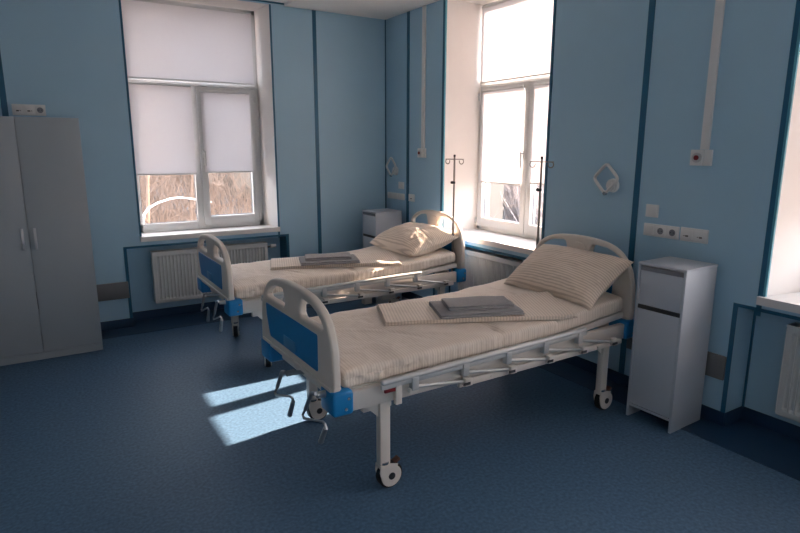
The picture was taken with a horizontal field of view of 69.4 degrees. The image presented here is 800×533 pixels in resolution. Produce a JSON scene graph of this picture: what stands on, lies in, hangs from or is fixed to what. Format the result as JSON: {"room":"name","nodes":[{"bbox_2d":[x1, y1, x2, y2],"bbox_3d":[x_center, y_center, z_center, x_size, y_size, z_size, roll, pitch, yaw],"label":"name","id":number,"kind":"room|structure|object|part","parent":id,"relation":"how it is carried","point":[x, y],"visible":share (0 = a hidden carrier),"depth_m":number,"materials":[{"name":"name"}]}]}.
{"room":"hospital room","nodes":[
{"label":"hospital room","id":0,"kind":"room"},
{"bbox_2d":[0,0,384,321],"bbox_3d":[-2.942,-1.053,5.365,7.300,3.300,0.550,-7,14,-31],"label":"wall","id":1,"kind":"structure","parent":0,"point":[66,57],"depth_m":5.88,"materials":[{"name":"blue paint"}]},
{"bbox_2d":[0,52,8,115],"bbox_3d":[-3.267,-0.893,4.858,0.045,3.010,0.004,-7,14,-31],"label":"trim","id":2,"kind":"structure","parent":1,"relation":"attached to","point":[3,99],"depth_m":4.75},
{"bbox_2d":[11,104,45,115],"bbox_3d":[-3.119,-1.317,4.857,0.240,0.090,0.016,-7,14,-31],"label":"strip","id":3,"kind":"object","parent":1,"relation":"attached to","point":[17,109],"visible":1,"depth_m":4.85,"materials":[{"name":"white plastic"}]},
{"bbox_2d":[13,105,22,113],"bbox_3d":[-3.185,-1.308,4.813,0.064,0.065,0.004,-7,14,-31],"label":"socket","id":4,"kind":"object","parent":3,"relation":"attached to","point":[17,109],"depth_m":4.81,"materials":[{"name":"plastic"}]},
{"bbox_2d":[24,106,33,113],"bbox_3d":[-3.117,-1.316,4.855,0.064,0.065,0.004,-7,14,-31],"label":"socket","id":5,"kind":"object","parent":3,"relation":"attached to","point":[27,109],"depth_m":4.85,"materials":[{"name":"plastic"}]},
{"bbox_2d":[35,106,44,113],"bbox_3d":[-3.050,-1.324,4.896,0.064,0.065,0.004,-7,14,-31],"label":"power socket","id":6,"kind":"object","parent":3,"relation":"attached to","point":[38,109],"depth_m":4.89,"materials":[{"name":"grey plastic"}]},
{"bbox_2d":[36,281,129,308],"bbox_3d":[-3.324,0.312,5.055,1.743,0.160,0.019,-7,14,-31],"label":"board","id":7,"kind":"object","parent":1,"relation":"attached to","point":[119,290],"visible":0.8,"depth_m":5.43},
{"bbox_2d":[118,0,279,237],"bbox_3d":[-1.881,-1.388,5.636,1.389,2.350,0.004,-7,14,-31],"label":"trim","id":8,"kind":"structure","parent":1,"relation":"attached to","point":[119,1],"depth_m":5.44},
{"bbox_2d":[128,0,279,241],"bbox_3d":[-2.020,-1.468,5.844,1.380,2.276,0.585,-7,14,-31],"label":"window","id":9,"kind":"structure","parent":1,"relation":"in","point":[263,218],"depth_m":5.97,"materials":[{"name":"white paint"}]},
{"bbox_2d":[128,81,196,175],"bbox_3d":[-2.302,-1.333,5.629,0.564,0.874,0.024,-7,14,-31],"label":"roller blind","id":10,"kind":"object","parent":9,"relation":"attached to","point":[161,113],"visible":0.97,"depth_m":5.62,"materials":[{"name":"fabric"}]},
{"bbox_2d":[121,0,253,84],"bbox_3d":[-2.030,-2.171,5.628,1.202,0.712,0.024,-7,14,-31],"label":"roller blind","id":11,"kind":"object","parent":9,"relation":"attached to","point":[163,40],"visible":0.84,"depth_m":5.60,"materials":[{"name":"fabric"}]},
{"bbox_3d":[-1.982,-1.104,5.864,0.028,0.160,0.052,-7,14,-31],"label":"handle","id":12,"kind":"part","parent":9,"relation":"part of","materials":[{"name":"white plastic"}]},
{"bbox_3d":[-1.941,-0.350,5.943,1.380,0.047,0.280,-7,14,-31],"label":"sill","id":13,"kind":"part","parent":9,"relation":"part of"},
{"bbox_2d":[200,90,252,172],"bbox_3d":[-1.779,-1.382,5.952,0.493,0.821,0.024,-7,14,-31],"label":"roller blind","id":14,"kind":"object","parent":9,"relation":"attached to","point":[226,126],"visible":1,"depth_m":5.95,"materials":[{"name":"fabric"}]},
{"bbox_3d":[-1.794,-1.142,6.053,0.588,1.389,0.078,-7,14,-31],"label":"sash","id":15,"kind":"part","parent":9,"relation":"part of","materials":[{"name":"white plastic"}]},
{"bbox_2d":[123,234,289,317],"bbox_3d":[-1.959,0.054,6.007,1.642,0.694,0.204,-7,14,-31],"label":"trim","id":16,"kind":"structure","parent":1,"relation":"attached to","point":[284,238],"depth_m":5.76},
{"bbox_2d":[150,241,275,303],"bbox_3d":[-1.915,0.038,6.062,1.274,0.516,0.150,-7,14,-31],"label":"panel radiator","id":17,"kind":"object","parent":1,"relation":"attached to","point":[174,271],"visible":0.66,"depth_m":5.82,"materials":[{"name":"metal"}]},
{"bbox_2d":[151,241,266,253],"bbox_3d":[-1.947,-0.197,5.964,1.168,0.016,0.102,-7,14,-31],"label":"grille","id":18,"kind":"object","parent":17,"relation":"attached to","point":[193,250],"depth_m":6.00,"materials":[{"name":"metal"}]},
{"bbox_2d":[100,297,374,338],"bbox_3d":[-2.784,0.571,5.436,6.200,0.090,0.460,-7,14,-31],"label":"baseboard","id":19,"kind":"structure","parent":1,"relation":"attached to","point":[186,315],"depth_m":5.79,"materials":[{"name":"blue plastic"}]},
{"bbox_2d":[251,0,283,4],"bbox_3d":[-3.294,-2.384,4.531,5.020,0.018,0.004,-7,14,-31],"label":"trim","id":20,"kind":"structure","parent":1,"relation":"attached to","point":[251,0],"depth_m":5.75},
{"bbox_2d":[284,0,295,5],"bbox_3d":[1.107,-1.899,2.258,0.010,0.030,8.600,-7,14,-31],"label":"trim","id":21,"kind":"structure","parent":1,"relation":"attached to","point":[289,1],"depth_m":5.73,"materials":[{"name":"paint"}]},
{"bbox_2d":[312,10,321,253],"bbox_3d":[-0.898,-1.187,6.303,0.042,3.010,0.004,-7,14,-31],"label":"trim","id":22,"kind":"structure","parent":1,"relation":"attached to","point":[313,11],"depth_m":6.24,"materials":[{"name":"plastic"}]},
{"bbox_2d":[385,20,385,207],"bbox_3d":[-0.167,-1.277,6.745,0.010,3.010,0.010,-7,14,-31],"label":"trim","id":23,"kind":"structure","parent":1,"relation":"attached to","point":[385,20],"depth_m":6.64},
{"bbox_2d":[264,0,438,19],"bbox_3d":[-0.522,-1.731,1.258,6.200,0.100,8.600,-7,14,-31],"label":"ceiling","id":24,"kind":"structure","parent":0,"point":[377,9],"depth_m":5.83,"materials":[{"name":"paint"}]},
{"bbox_2d":[0,297,799,532],"bbox_3d":[-0.444,1.402,1.960,6.400,0.120,9.000,-7,14,-31],"label":"floor","id":25,"kind":"structure","parent":0,"point":[186,429],"depth_m":3.23,"materials":[{"name":"blue plastic"}]},
{"bbox_2d":[0,116,102,365],"bbox_3d":[-3.051,-0.230,4.763,0.860,1.930,0.590,-7,14,-31],"label":"wardrobe","id":26,"kind":"object","parent":25,"relation":"on","point":[46,249],"visible":1,"depth_m":4.59,"materials":[{"name":"grey laminate"}]},
{"bbox_3d":[-3.099,-0.193,4.433,0.428,1.868,0.018,-7,14,-31],"label":"door","id":27,"kind":"part","parent":26,"relation":"part of","materials":[{"name":"grey laminate"}]},
{"bbox_3d":[-2.938,-0.210,4.502,0.018,0.168,0.030,-7,14,-31],"label":"handle","id":28,"kind":"part","parent":26,"relation":"part of","materials":[{"name":"metal"}]},
{"bbox_3d":[-2.867,-0.219,4.546,0.018,0.168,0.030,-7,14,-31],"label":"handle","id":29,"kind":"part","parent":26,"relation":"part of","materials":[{"name":"metal"}]},
{"bbox_2d":[197,210,465,366],"bbox_3d":[-0.603,0.108,5.202,2.311,1.100,1.110,-7,14,-31],"label":"hospital bed","id":30,"kind":"object","parent":25,"relation":"on","point":[215,275],"visible":0.55,"depth_m":4.84,"materials":[{"name":"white plastic"}]},
{"bbox_3d":[-1.550,0.300,4.611,0.041,0.178,0.302,-7,14,-31],"label":"crank arm","id":31,"kind":"part","parent":30,"relation":"part of"},
{"bbox_3d":[-1.514,0.022,4.671,0.050,0.190,0.707,-7,14,-31],"label":"inlay panel","id":32,"kind":"part","parent":30,"relation":"part of","materials":[{"name":"blue plastic"}]},
{"bbox_3d":[-1.496,-0.026,4.632,0.044,0.446,0.958,-7,14,-31],"label":"footboard","id":33,"kind":"part","parent":30,"relation":"part of","materials":[{"name":"beige plastic"}]},
{"bbox_3d":[-1.349,0.341,4.290,0.041,0.178,0.302,-7,14,-31],"label":"crank arm","id":34,"kind":"part","parent":30,"relation":"part of"},
{"bbox_3d":[-1.534,0.352,5.205,0.140,0.347,0.044,-7,14,-31],"label":"leg","id":35,"kind":"part","parent":30,"relation":"part of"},
{"bbox_3d":[-1.071,0.504,4.477,0.140,0.347,0.044,-7,14,-31],"label":"leg","id":36,"kind":"part","parent":30,"relation":"part of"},
{"bbox_3d":[-0.568,0.145,5.249,2.110,0.148,0.936,-7,14,-31],"label":"bed frame","id":37,"kind":"part","parent":30,"relation":"part of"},
{"bbox_3d":[-0.429,0.151,4.733,1.450,0.072,0.034,-7,14,-31],"label":"rail","id":38,"kind":"part","parent":30,"relation":"part of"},
{"bbox_2d":[231,246,454,298],"bbox_3d":[-0.586,-0.026,5.202,2.050,0.186,0.921,-7,14,-31],"label":"mattress","id":39,"kind":"object","parent":30,"relation":"on","point":[250,280],"visible":0.54,"depth_m":4.81,"materials":[{"name":"fabric"}]},
{"bbox_2d":[270,251,401,269],"bbox_3d":[-0.576,-0.058,5.115,1.120,0.058,0.430,-2,12,-12],"label":"coverlet","id":40,"kind":"object","parent":39,"relation":"on","point":[385,258],"visible":0.73,"depth_m":5.02,"materials":[{"name":"fabric"}]},
{"bbox_2d":[299,254,359,265],"bbox_3d":[-0.615,-0.059,5.015,0.502,0.034,0.302,-3,12,-14],"label":"folded towel","id":41,"kind":"object","parent":40,"relation":"on","point":[354,259],"visible":0.66,"depth_m":4.90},
{"bbox_2d":[305,252,351,260],"bbox_3d":[-0.624,-0.086,5.018,0.404,0.036,0.200,-2,12,-12],"label":"folded towel","id":42,"kind":"object","parent":41,"relation":"on","point":[340,255],"visible":1,"depth_m":4.95,"materials":[{"name":"fabric"}]},
{"bbox_2d":[370,222,458,256],"bbox_3d":[0.121,-0.269,5.561,0.524,0.282,0.800,-7,14,-31],"label":"pillow","id":43,"kind":"object","parent":39,"relation":"on","point":[411,239],"visible":0.94,"depth_m":5.33,"materials":[{"name":"fabric"}]},
{"bbox_3d":[0.343,-0.292,5.733,0.044,0.528,0.938,-7,14,-31],"label":"headboard","id":44,"kind":"part","parent":30,"relation":"part of","materials":[{"name":"beige plastic"}]},
{"bbox_3d":[0.347,0.328,5.341,0.140,0.347,0.044,-7,14,-31],"label":"leg","id":45,"kind":"part","parent":30,"relation":"part of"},
{"bbox_3d":[0.326,-0.248,5.771,0.050,0.230,0.692,-7,14,-31],"label":"inlay panel","id":46,"kind":"part","parent":30,"relation":"part of","materials":[{"name":"blue plastic"}]},
{"bbox_2d":[445,155,463,271],"bbox_3d":[0.491,-0.432,5.322,0.199,1.174,0.027,9,15,37],"label":"stand","id":47,"kind":"object","parent":30,"relation":"attached to","point":[454,159],"visible":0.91,"depth_m":5.27,"materials":[{"name":"metal"}]},
{"bbox_2d":[362,208,401,303],"bbox_3d":[-0.202,-0.126,6.535,0.335,1.020,0.314,-7,14,-31],"label":"base cabinet","id":48,"kind":"object","parent":25,"relation":"on","point":[375,222],"visible":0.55,"depth_m":6.36,"materials":[{"name":"plastic"}]},
{"bbox_3d":[-0.335,-0.015,6.474,0.016,0.637,0.274,-7,14,-31],"label":"door","id":49,"kind":"part","parent":48,"relation":"part of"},
{"bbox_3d":[-0.334,-0.457,6.383,0.016,0.215,0.274,-7,14,-31],"label":"drawer","id":50,"kind":"part","parent":48,"relation":"part of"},
{"bbox_3d":[-0.201,-0.619,6.433,0.335,0.014,0.314,-7,14,-31],"label":"panel","id":51,"kind":"part","parent":48,"relation":"part of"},
{"bbox_2d":[261,233,635,487],"bbox_3d":[0.346,0.440,3.604,2.324,1.100,1.095,-7,14,-32],"label":"hospital bed","id":52,"kind":"object","parent":25,"relation":"on","point":[310,347],"visible":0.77,"depth_m":3.05,"materials":[{"name":"beige plastic"}]},
{"bbox_3d":[-0.599,0.633,3.010,0.041,0.178,0.302,-7,14,-32],"label":"crank arm","id":53,"kind":"part","parent":52,"relation":"part of"},
{"bbox_3d":[-0.564,0.355,3.070,0.050,0.190,0.707,-7,14,-32],"label":"inlay panel","id":54,"kind":"part","parent":52,"relation":"part of","materials":[{"name":"blue plastic"}]},
{"bbox_3d":[-0.546,0.307,3.031,0.044,0.446,0.958,-7,14,-32],"label":"footboard","id":55,"kind":"part","parent":52,"relation":"part of","materials":[{"name":"beige plastic"}]},
{"bbox_3d":[-0.588,0.685,3.604,0.140,0.347,0.044,-7,14,-32],"label":"leg","id":56,"kind":"part","parent":52,"relation":"part of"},
{"bbox_3d":[-0.395,0.674,2.691,0.041,0.178,0.302,-7,14,-32],"label":"crank arm","id":57,"kind":"part","parent":52,"relation":"part of"},
{"bbox_3d":[-0.118,0.836,2.881,0.140,0.347,0.044,-7,14,-32],"label":"leg","id":58,"kind":"part","parent":52,"relation":"part of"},
{"bbox_3d":[-0.046,0.598,2.801,0.068,0.022,0.014,-7,14,-32],"label":"release lever","id":59,"kind":"part","parent":52,"relation":"part of","materials":[{"name":"red plastic"}]},
{"bbox_3d":[-0.022,0.994,2.976,0.039,0.028,0.036,-7,14,-32],"label":"brake lever","id":60,"kind":"part","parent":52,"relation":"part of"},
{"bbox_3d":[0.377,0.477,3.658,2.110,0.148,0.936,-7,14,-32],"label":"bed frame","id":61,"kind":"part","parent":52,"relation":"part of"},
{"bbox_2d":[310,278,622,387],"bbox_3d":[0.359,0.305,3.610,2.050,0.188,0.923,-7,14,-32],"label":"mattress","id":62,"kind":"object","parent":52,"relation":"on","point":[370,351],"visible":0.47,"depth_m":3.20,"materials":[{"name":"fabric"}]},
{"bbox_2d":[376,291,577,325],"bbox_3d":[0.457,0.255,3.583,1.170,0.070,0.430,-2,12,-8],"label":"coverlet","id":63,"kind":"object","parent":62,"relation":"on","point":[536,305],"visible":0.73,"depth_m":3.49,"materials":[{"name":"fabric"}]},
{"bbox_2d":[429,301,524,318],"bbox_3d":[0.460,0.251,3.529,0.512,0.035,0.324,-2,12,-10],"label":"folded towel","id":64,"kind":"object","parent":63,"relation":"on","point":[438,307],"visible":0.6,"depth_m":3.40,"materials":[{"name":"fabric"}]},
{"bbox_2d":[441,296,514,310],"bbox_3d":[0.475,0.223,3.535,0.410,0.035,0.211,-2,12,-8],"label":"folded towel","id":65,"kind":"object","parent":64,"relation":"on","point":[474,302],"visible":1,"depth_m":3.48,"materials":[{"name":"fabric"}]},
{"bbox_2d":[504,244,634,310],"bbox_3d":[1.131,0.045,3.981,0.410,0.330,0.800,-7,14,-32],"label":"pillow","id":66,"kind":"object","parent":62,"relation":"on","point":[580,277],"visible":0.93,"depth_m":3.80,"materials":[{"name":"fabric"}]},
{"bbox_3d":[0.521,0.482,3.143,1.450,0.072,0.034,-7,14,-32],"label":"rail","id":67,"kind":"part","parent":52,"relation":"part of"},
{"bbox_2d":[529,156,553,245],"bbox_3d":[1.062,-0.249,4.444,0.199,1.174,0.027,9,15,37],"label":"stand","id":68,"kind":"object","parent":52,"relation":"on","point":[539,189],"visible":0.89,"depth_m":4.37,"materials":[{"name":"metal"}]},
{"bbox_3d":[1.282,0.037,4.151,0.044,0.528,0.938,-7,14,-32],"label":"headboard","id":69,"kind":"part","parent":52,"relation":"part of","materials":[{"name":"beige plastic"}]},
{"bbox_3d":[1.291,0.657,3.759,0.140,0.347,0.044,-7,14,-32],"label":"leg","id":70,"kind":"part","parent":52,"relation":"part of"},
{"bbox_3d":[1.264,0.082,4.188,0.050,0.230,0.692,-7,14,-32],"label":"inlay panel","id":71,"kind":"part","parent":52,"relation":"part of","materials":[{"name":"blue plastic"}]},
{"bbox_2d":[626,256,717,433],"bbox_3d":[1.700,0.477,3.638,0.335,1.020,0.314,-8,14,-33],"label":"base cabinet","id":72,"kind":"object","parent":25,"relation":"on","point":[675,295],"visible":1,"depth_m":3.52,"materials":[{"name":"grey metal"}]},
{"bbox_3d":[1.570,0.589,3.573,0.016,0.637,0.274,-8,14,-33],"label":"door","id":73,"kind":"part","parent":72,"relation":"part of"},
{"bbox_3d":[1.571,0.147,3.481,0.016,0.215,0.274,-8,14,-33],"label":"drawer","id":74,"kind":"part","parent":72,"relation":"part of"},
{"bbox_3d":[1.701,-0.015,3.536,0.335,0.014,0.314,-8,14,-33],"label":"panel","id":75,"kind":"part","parent":72,"relation":"part of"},
{"bbox_2d":[386,0,799,426],"bbox_3d":[2.486,-0.570,3.080,0.550,3.300,9.150,-7,14,-31],"label":"wall","id":76,"kind":"structure","parent":0,"point":[598,63],"depth_m":3.77,"materials":[{"name":"blue paint"}]},
{"bbox_2d":[386,157,397,176],"bbox_3d":[-0.088,-1.137,6.590,0.066,0.223,0.213,-7,14,-31],"label":"wall holder","id":77,"kind":"object","parent":76,"relation":"attached to","point":[395,168],"visible":1,"depth_m":6.56,"materials":[{"name":"white plastic"}]},
{"bbox_2d":[388,192,404,199],"bbox_3d":[-0.049,-0.811,6.644,0.013,0.073,0.365,-7,14,-31],"label":"strip","id":78,"kind":"object","parent":76,"relation":"attached to","point":[392,195],"visible":1,"depth_m":6.62,"materials":[{"name":"white plastic"}]},
{"bbox_2d":[398,182,403,188],"bbox_3d":[0.013,-0.915,6.522,0.013,0.079,0.113,-7,14,-31],"label":"light switch","id":79,"kind":"object","parent":76,"relation":"attached to","point":[400,184],"visible":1,"depth_m":6.52,"materials":[{"name":"white plastic"}]},
{"bbox_2d":[406,11,409,222],"bbox_3d":[0.086,-1.196,6.354,0.004,3.010,0.050,-7,14,-31],"label":"trim","id":80,"kind":"structure","parent":76,"relation":"attached to","point":[408,12],"depth_m":6.26,"materials":[{"name":"plastic"}]},
{"bbox_2d":[409,194,414,201],"bbox_3d":[0.126,-0.757,6.366,0.014,0.081,0.114,-7,14,-31],"label":"strip","id":81,"kind":"object","parent":76,"relation":"attached to","point":[411,196],"visible":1,"depth_m":6.35,"materials":[{"name":"white plastic"}]},
{"bbox_2d":[417,148,425,157],"bbox_3d":[0.224,-1.197,6.090,0.042,0.096,0.130,-7,14,-31],"label":"button","id":82,"kind":"object","parent":76,"relation":"attached to","point":[421,152],"visible":1,"depth_m":6.08,"materials":[{"name":"white plastic"}]},
{"bbox_2d":[421,5,425,147],"bbox_3d":[0.242,-1.930,5.934,0.018,1.401,0.052,-7,14,-31],"label":"cable trunking","id":83,"kind":"object","parent":76,"relation":"attached to","point":[423,85],"visible":1,"depth_m":5.92,"materials":[{"name":"white plastic"}]},
{"bbox_2d":[442,0,446,228],"bbox_3d":[0.440,-1.464,5.730,0.016,2.230,0.014,-7,14,-31],"label":"trim","id":84,"kind":"structure","parent":76,"relation":"attached to","point":[445,45],"depth_m":5.71,"materials":[{"name":"plastic"}]},
{"bbox_2d":[433,244,525,294],"bbox_3d":[0.877,0.160,5.524,0.204,0.694,1.656,-7,14,-31],"label":"trim","id":85,"kind":"structure","parent":76,"relation":"attached to","point":[467,245],"depth_m":5.33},
{"bbox_2d":[458,247,523,290],"bbox_3d":[0.985,0.176,5.400,0.150,0.536,1.254,-7,14,-31],"label":"panel radiator","id":86,"kind":"object","parent":76,"relation":"attached to","point":[482,267],"visible":0.33,"depth_m":5.53,"materials":[{"name":"metal"}]},
{"bbox_2d":[465,247,523,263],"bbox_3d":[0.937,-0.086,5.379,0.102,0.016,1.148,-7,14,-31],"label":"grille","id":87,"kind":"object","parent":86,"relation":"attached to","point":[468,251],"depth_m":5.44,"materials":[{"name":"metal"}]},
{"bbox_2d":[444,0,549,254],"bbox_3d":[1.022,-1.347,5.288,0.585,2.276,1.425,-7,14,-31],"label":"window","id":88,"kind":"structure","parent":76,"relation":"in","point":[464,94],"depth_m":5.71,"materials":[{"name":"white paint"}]},
{"bbox_3d":[0.954,-0.248,5.474,0.430,0.047,1.425,-7,14,-31],"label":"sill","id":89,"kind":"part","parent":88,"relation":"part of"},
{"bbox_2d":[480,85,524,185],"bbox_3d":[0.973,-1.255,5.577,0.024,0.908,0.580,-7,14,-31],"label":"roller blind","id":90,"kind":"object","parent":88,"relation":"attached to","point":[502,108],"visible":1,"depth_m":5.56,"materials":[{"name":"fabric"}]},
{"bbox_3d":[1.018,-1.051,5.642,0.078,1.389,0.691,-7,14,-31],"label":"sash","id":91,"kind":"part","parent":88,"relation":"part of","materials":[{"name":"white plastic"}]},
{"bbox_3d":[1.180,-1.366,5.335,0.074,2.200,1.303,-7,14,-31],"label":"frame","id":92,"kind":"part","parent":88,"relation":"part of","materials":[{"name":"white plastic"}]},
{"bbox_2d":[480,0,553,83],"bbox_3d":[1.127,-2.062,5.160,0.024,0.723,1.240,-7,14,-31],"label":"roller blind","id":93,"kind":"object","parent":88,"relation":"attached to","point":[516,34],"visible":0.62,"depth_m":5.27,"materials":[{"name":"fabric"}]},
{"bbox_3d":[1.129,-0.991,5.348,0.052,0.160,0.028,-7,14,-31],"label":"handle","id":94,"kind":"part","parent":88,"relation":"part of","materials":[{"name":"white plastic"}]},
{"bbox_3d":[1.353,-0.942,5.115,0.078,1.389,0.568,-7,14,-31],"label":"sash","id":95,"kind":"part","parent":88,"relation":"part of","materials":[{"name":"white plastic"}]},
{"bbox_2d":[529,82,548,184],"bbox_3d":[1.320,-1.152,5.030,0.024,0.886,0.485,-7,14,-31],"label":"roller blind","id":96,"kind":"object","parent":88,"relation":"attached to","point":[541,90],"visible":0.41,"depth_m":5.15,"materials":[{"name":"fabric"}]},
{"bbox_2d":[440,0,556,239],"bbox_3d":[0.801,-1.285,5.163,0.004,2.350,1.456,-7,14,-31],"label":"trim","id":97,"kind":"structure","parent":76,"relation":"attached to","point":[555,1],"depth_m":4.66,"materials":[{"name":"paint"}]},
{"bbox_2d":[400,292,799,480],"bbox_3d":[2.078,0.986,3.476,0.460,0.090,8.600,-7,14,-31],"label":"baseboard","id":98,"kind":"structure","parent":76,"relation":"attached to","point":[771,442],"depth_m":3.58,"materials":[{"name":"blue plastic"}]},
{"bbox_2d":[593,163,618,194],"bbox_3d":[1.480,-0.623,4.123,0.066,0.223,0.213,-7,14,-31],"label":"wall holder","id":99,"kind":"object","parent":76,"relation":"attached to","point":[612,185],"visible":1,"depth_m":4.10,"materials":[{"name":"white plastic"}]},
{"bbox_2d":[618,0,655,373],"bbox_3d":[1.625,-0.692,3.931,0.004,3.010,0.046,-7,14,-31],"label":"trim","id":100,"kind":"structure","parent":76,"relation":"attached to","point":[652,3],"depth_m":3.90,"materials":[{"name":"paint"}]},
{"bbox_2d":[645,204,658,217],"bbox_3d":[1.692,-0.373,3.878,0.013,0.085,0.094,-7,14,-31],"label":"light switch","id":101,"kind":"object","parent":76,"relation":"attached to","point":[652,210],"visible":1,"depth_m":3.87,"materials":[{"name":"white plastic"}]},
{"bbox_2d":[643,223,679,239],"bbox_3d":[1.732,-0.235,3.838,0.016,0.084,0.258,-7,14,-31],"label":"strip","id":102,"kind":"object","parent":76,"relation":"attached to","point":[656,230],"visible":1,"depth_m":3.83,"materials":[{"name":"white plastic"}]},
{"bbox_2d":[655,226,665,235],"bbox_3d":[1.729,-0.235,3.836,0.004,0.060,0.069,-7,14,-31],"label":"power socket","id":103,"kind":"object","parent":102,"relation":"attached to","point":[659,230],"depth_m":3.83,"materials":[{"name":"white plastic"}]},
{"bbox_2d":[667,228,677,237],"bbox_3d":[1.775,-0.220,3.765,0.004,0.060,0.069,-7,14,-31],"label":"power socket","id":104,"kind":"object","parent":102,"relation":"attached to","point":[671,232],"depth_m":3.76,"materials":[{"name":"white plastic"}]},
{"bbox_2d":[626,337,726,380],"bbox_3d":[1.815,0.570,3.848,0.019,0.153,0.700,-7,14,-31],"label":"board","id":105,"kind":"object","parent":76,"relation":"attached to","point":[716,363],"visible":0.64,"depth_m":3.60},
{"bbox_2d":[680,227,708,243],"bbox_3d":[1.855,-0.196,3.646,0.014,0.088,0.183,-7,14,-31],"label":"strip","id":106,"kind":"object","parent":76,"relation":"attached to","point":[694,235],"visible":1,"depth_m":3.64,"materials":[{"name":"white plastic"}]},
{"bbox_2d":[681,229,692,239],"bbox_3d":[1.827,-0.203,3.682,0.004,0.063,0.073,-7,14,-31],"label":"socket","id":107,"kind":"object","parent":106,"relation":"attached to","point":[686,234],"depth_m":3.68,"materials":[{"name":"plastic"}]},
{"bbox_2d":[694,231,706,241],"bbox_3d":[1.876,-0.188,3.606,0.004,0.063,0.073,-7,14,-31],"label":"socket","id":108,"kind":"object","parent":106,"relation":"attached to","point":[699,236],"depth_m":3.60,"materials":[{"name":"plastic"}]},
{"bbox_2d":[690,150,713,165],"bbox_3d":[1.843,-0.667,3.542,0.042,0.096,0.130,-7,14,-31],"label":"button","id":109,"kind":"object","parent":76,"relation":"attached to","point":[697,157],"visible":1,"depth_m":3.53,"materials":[{"name":"white plastic"}]},
{"bbox_2d":[700,0,725,149],"bbox_3d":[1.862,-1.400,3.386,0.018,1.401,0.052,-7,14,-31],"label":"cable trunking","id":110,"kind":"object","parent":76,"relation":"attached to","point":[719,10],"visible":1,"depth_m":3.43,"materials":[{"name":"white plastic"}]},
{"bbox_2d":[720,303,799,412],"bbox_3d":[2.572,0.708,2.857,0.204,0.707,1.801,-7,14,-31],"label":"trim","id":111,"kind":"structure","parent":76,"relation":"attached to","point":[735,305],"depth_m":3.54,"materials":[{"name":"paint"}]},
{"bbox_2d":[755,0,799,315],"bbox_3d":[2.485,-0.734,2.513,0.004,2.350,1.521,-7,14,-31],"label":"trim","id":112,"kind":"structure","parent":76,"relation":"attached to","point":[797,9],"depth_m":3.18,"materials":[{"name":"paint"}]},
{"bbox_2d":[756,53,799,313],"bbox_3d":[2.711,-0.794,2.631,0.585,2.276,1.522,-7,14,-31],"label":"window","id":113,"kind":"structure","parent":76,"relation":"in","point":[783,293],"depth_m":3.29,"materials":[{"name":"white paint"}]},
{"bbox_3d":[2.643,0.305,2.817,0.430,0.047,1.522,-7,14,-31],"label":"sill","id":114,"kind":"part","parent":113,"relation":"part of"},
{"bbox_2d":[775,322,799,422],"bbox_3d":[2.596,0.698,2.864,0.150,0.546,1.254,-7,14,-31],"label":"panel radiator","id":115,"kind":"object","parent":76,"relation":"attached to","point":[787,405],"visible":1,"depth_m":3.31,"materials":[{"name":"metal"}]},
{"bbox_2d":[787,322,799,329],"bbox_3d":[2.548,0.432,2.841,0.102,0.016,1.148,-7,14,-31],"label":"grille","id":116,"kind":"object","parent":115,"relation":"attached to","point":[796,325],"depth_m":3.28,"materials":[{"name":"metal"}]},
{"label":"outside","id":117,"kind":"structure","parent":0,"visible":0},
{"bbox_2d":[140,88,524,222],"bbox_3d":[7.294,-7.735,22.179,150.000,17.608,140.000,-7,14,-31],"label":"snowy ground","id":118,"kind":"structure","parent":117,"point":[219,198],"depth_m":26.13,"materials":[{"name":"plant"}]},
{"bbox_2d":[139,175,176,220],"bbox_3d":[-8.944,-2.513,19.667,2.872,6.225,3.189,-7,14,-31],"label":"bare tree","id":119,"kind":"object","parent":118,"relation":"on","point":[152,190],"visible":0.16,"depth_m":19.97,"materials":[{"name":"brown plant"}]},
{"bbox_2d":[143,197,211,223],"bbox_3d":[-4.790,0.617,12.649,1.552,4.271,0.105,-7,14,-31],"label":"leaning tree","id":120,"kind":"object","parent":118,"relation":"on","point":[156,203],"visible":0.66,"depth_m":12.05,"materials":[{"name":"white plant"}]},
{"bbox_2d":[144,175,219,222],"bbox_3d":[-6.832,-2.087,16.003,3.666,8.316,3.820,5,13,23],"label":"bare tree","id":121,"kind":"object","parent":118,"relation":"on","point":[147,217],"visible":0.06,"depth_m":16.59,"materials":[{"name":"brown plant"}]},
{"bbox_2d":[153,174,220,220],"bbox_3d":[-7.196,-3.358,20.336,2.665,7.706,3.301,0,12,-3],"label":"bare tree","id":122,"kind":"object","parent":118,"relation":"on","point":[191,175],"visible":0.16,"depth_m":20.15,"materials":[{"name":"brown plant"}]},
{"bbox_2d":[211,173,227,209],"bbox_3d":[-7.910,-5.745,25.142,2.979,6.950,3.261,-7,14,-31],"label":"bare tree","id":123,"kind":"object","parent":118,"relation":"on","point":[213,174],"visible":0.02,"depth_m":25.43,"materials":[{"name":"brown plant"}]},
{"bbox_2d":[140,172,506,223],"bbox_3d":[-10.353,-5.768,26.320,24.844,11.764,24.994,-7,14,-31],"label":"undergrowth","id":124,"kind":"object","parent":118,"relation":"on","point":[176,179],"visible":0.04,"depth_m":23.75,"materials":[{"name":"plant"}]},
{"bbox_2d":[169,172,503,218],"bbox_3d":[-2.793,-5.725,30.661,16.600,9.800,9.600,2,12,7],"label":"building","id":125,"kind":"structure","parent":118,"relation":"on","point":[495,203],"depth_m":25.83,"materials":[{"name":"grey metal"}]},
{"bbox_2d":[500,107,543,224],"bbox_3d":[8.995,-5.949,32.787,9.082,9.667,23.959,3,12,12],"label":"thicket","id":126,"kind":"object","parent":118,"relation":"on","point":[509,210],"visible":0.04,"depth_m":26.77,"materials":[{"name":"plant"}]},
{"bbox_2d":[503,165,543,218],"bbox_3d":[5.878,-3.241,27.661,3.020,5.885,2.370,1,12,4],"label":"tree","id":127,"kind":"object","parent":118,"relation":"on","point":[521,165],"visible":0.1,"depth_m":27.51,"materials":[{"name":"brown plant"}]}
]}

